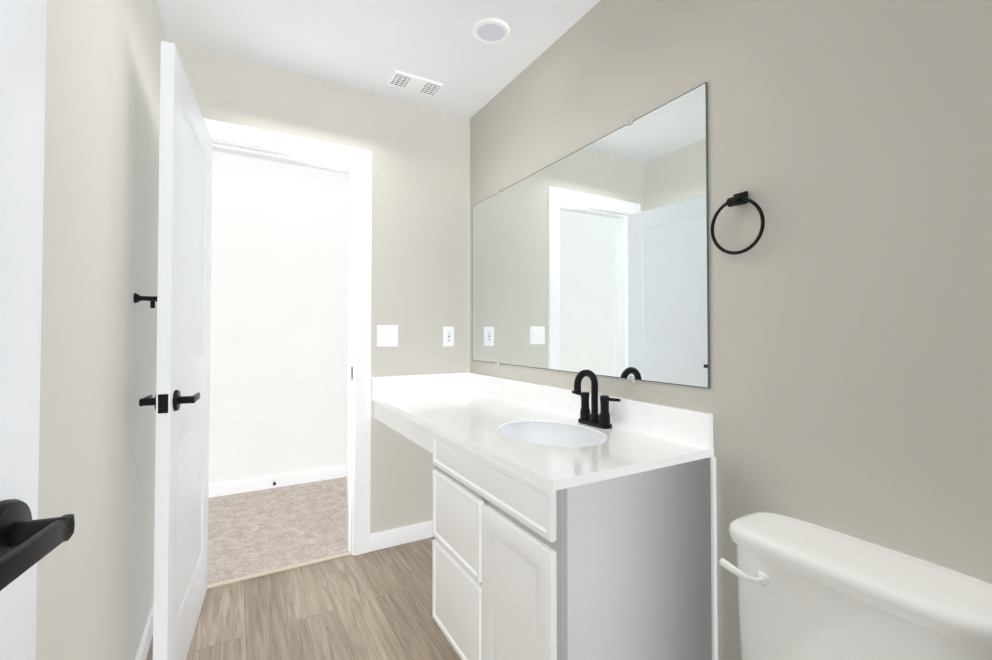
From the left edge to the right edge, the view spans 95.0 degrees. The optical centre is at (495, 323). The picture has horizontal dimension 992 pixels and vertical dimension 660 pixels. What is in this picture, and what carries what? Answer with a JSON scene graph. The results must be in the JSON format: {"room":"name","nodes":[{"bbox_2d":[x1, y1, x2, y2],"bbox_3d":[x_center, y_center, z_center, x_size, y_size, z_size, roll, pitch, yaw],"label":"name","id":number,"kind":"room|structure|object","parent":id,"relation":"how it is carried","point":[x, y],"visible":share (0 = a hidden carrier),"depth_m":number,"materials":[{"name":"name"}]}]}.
{"room":"bathroom","nodes":[
{"label":"bathroom","id":0,"kind":"room"},
{"bbox_2d":[35,0,165,659],"bbox_3d":[-1.082,-0.042,1.214,0.120,2.440,1.680,1,-1,-30],"label":"wall","id":1,"kind":"structure","parent":0,"point":[95,571],"depth_m":1.06,"materials":[{"name":"beige paint"}]},
{"bbox_2d":[135,602,152,659],"bbox_3d":[-1.050,1.134,1.272,0.013,0.090,1.544,1,-1,-30],"label":"baseboard","id":2,"kind":"structure","parent":1,"relation":"attached to","point":[143,649],"depth_m":1.62,"materials":[{"name":"white paint"}]},
{"bbox_2d":[133,293,156,307],"bbox_3d":[-1.102,-0.073,1.434,0.062,0.046,0.032,1,-1,-30],"label":"robe hook","id":3,"kind":"object","parent":1,"relation":"attached to","point":[137,298],"visible":0.88,"depth_m":1.43,"materials":[{"name":"black metal"}]},
{"bbox_2d":[139,41,211,659],"bbox_3d":[-1.167,0.171,1.685,0.150,2.015,0.786,1,-1,-30],"label":"bathroom door","id":4,"kind":"structure","parent":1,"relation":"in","point":[180,401],"depth_m":1.50,"materials":[{"name":"white paint"}]},
{"bbox_2d":[209,151,347,484],"bbox_3d":[-1.527,-0.002,3.518,5.000,2.440,0.120,1,-1,-30],"label":"wall","id":5,"kind":"structure","parent":0,"point":[279,319],"depth_m":3.39,"materials":[{"name":"paint"}]},
{"bbox_2d":[209,465,346,497],"bbox_3d":[-1.494,1.166,3.439,5.000,0.090,0.013,1,-1,-30],"label":"baseboard","id":6,"kind":"structure","parent":5,"relation":"attached to","point":[243,486],"depth_m":3.35,"materials":[{"name":"white paint"}]},
{"bbox_2d":[208,477,349,584],"bbox_3d":[-1.204,1.230,2.933,5.000,0.056,1.418,1,-1,-30],"label":"floor","id":7,"kind":"structure","parent":0,"point":[255,532],"depth_m":2.67,"materials":[{"name":"beige carpet"}]},
{"bbox_2d":[146,537,460,659],"bbox_3d":[0.045,1.195,0.745,1.830,0.050,3.622,1,-1,-30],"label":"floor","id":8,"kind":"structure","parent":0,"point":[375,605],"depth_m":1.86,"materials":[{"name":"brown wood"}]},
{"bbox_2d":[208,551,351,588],"bbox_3d":[-1.044,1.191,2.202,0.710,0.009,0.026,1,-1,-30],"label":"threshold","id":9,"kind":"object","parent":8,"relation":"on","point":[226,582],"depth_m":2.19,"materials":[{"name":"beige wood"}]},
{"bbox_2d":[371,372,717,659],"bbox_3d":[-0.011,0.730,1.858,0.582,0.918,1.599,1,-1,-30],"label":"bathroom vanity","id":10,"kind":"object","parent":8,"relation":"on","point":[560,531],"visible":1,"depth_m":1.27,"materials":[{"name":"white paint"}]},
{"bbox_2d":[572,369,620,428],"bbox_3d":[0.330,0.265,1.638,0.120,0.202,0.249,1,-1,-30],"label":"faucet","id":11,"kind":"object","parent":10,"relation":"on","point":[594,418],"visible":1,"depth_m":1.64,"materials":[{"name":"black metal"}]},
{"bbox_2d":[719,512,991,659],"bbox_3d":[0.528,0.818,0.803,0.684,0.706,0.482,1,-1,-30],"label":"toilet","id":12,"kind":"object","parent":8,"relation":"on","point":[807,590],"visible":0.98,"depth_m":0.89,"materials":[{"name":"white ceramic"}]},
{"bbox_2d":[166,39,469,533],"bbox_3d":[-0.883,-0.022,2.365,1.610,2.440,0.120,1,-1,-30],"label":"wall","id":13,"kind":"structure","parent":0,"point":[420,287],"depth_m":2.50,"materials":[{"name":"beige paint"}]},
{"bbox_2d":[203,118,371,555],"bbox_3d":[-1.071,0.136,2.267,0.850,2.120,0.172,1,-1,-30],"label":"door frame","id":14,"kind":"structure","parent":13,"relation":"attached to","point":[360,160],"depth_m":2.38,"materials":[{"name":"white paint"}]},
{"bbox_2d":[377,325,397,346],"bbox_3d":[-0.586,0.065,2.459,0.116,0.116,0.010,1,-1,-30],"label":"switch plate","id":15,"kind":"object","parent":13,"relation":"attached to","point":[387,335],"visible":1,"depth_m":2.46,"materials":[{"name":"white plastic"}]},
{"bbox_2d":[370,521,433,551],"bbox_3d":[-0.420,1.156,2.532,0.560,0.090,0.017,1,-1,-30],"label":"baseboard","id":16,"kind":"structure","parent":13,"relation":"attached to","point":[397,536],"depth_m":2.47,"materials":[{"name":"white paint"}]},
{"bbox_2d":[443,326,453,346],"bbox_3d":[-0.274,0.073,2.638,0.070,0.116,0.010,1,-1,-30],"label":"electrical outlet plate","id":17,"kind":"object","parent":13,"relation":"attached to","point":[448,336],"visible":1,"depth_m":2.63,"materials":[{"name":"white plastic"}]},
{"bbox_2d":[157,0,599,117],"bbox_3d":[0.021,-1.299,0.831,1.830,0.060,3.720,1,-1,-30],"label":"ceiling","id":18,"kind":"structure","parent":0,"point":[371,46],"depth_m":1.98,"materials":[{"name":"paint"}]},
{"bbox_2d":[388,70,442,96],"bbox_3d":[-0.415,-1.234,2.344,0.255,0.016,0.135,1,-1,-30],"label":"ceiling vent","id":19,"kind":"object","parent":18,"relation":"in","point":[410,82],"visible":1,"depth_m":2.33,"materials":[{"name":"white plastic"}]},
{"bbox_2d":[472,18,509,43],"bbox_3d":[-0.020,-1.243,1.937,0.160,0.013,0.160,1,-1,-30],"label":"recessed light","id":20,"kind":"object","parent":18,"relation":"in","point":[490,30],"visible":0.98,"depth_m":1.92,"materials":[{"name":"white plastic"}]},
{"bbox_2d":[470,0,991,659],"bbox_3d":[0.762,-0.042,1.235,0.120,2.440,3.720,1,-1,-30],"label":"wall","id":21,"kind":"structure","parent":0,"point":[848,392],"depth_m":1.08,"materials":[{"name":"beige paint"}]},
{"bbox_2d":[472,82,709,388],"bbox_3d":[0.244,-0.253,2.011,0.008,0.934,1.535,1,-1,-30],"label":"mirror","id":22,"kind":"object","parent":21,"relation":"attached to","point":[593,256],"visible":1,"depth_m":1.70,"materials":[{"name":"clear glass"}]},
{"bbox_2d":[710,191,764,254],"bbox_3d":[0.661,-0.277,1.244,0.048,0.174,0.153,1,-1,-30],"label":"towel ring","id":23,"kind":"object","parent":21,"relation":"attached to","point":[741,198],"visible":0.96,"depth_m":1.24,"materials":[{"name":"black metal"}]},
{"bbox_3d":[-0.273,-0.070,-0.397,0.120,2.440,1.920,1,-1,-30],"label":"wall","id":24,"kind":"structure","parent":0,"visible":0},
{"bbox_2d":[0,0,74,659],"bbox_3d":[-0.353,0.143,0.128,0.209,2.015,0.765,1,-1,-30],"label":"entry door","id":25,"kind":"structure","parent":24,"relation":"in","point":[29,539],"depth_m":0.45,"materials":[{"name":"white paint"}]}
]}

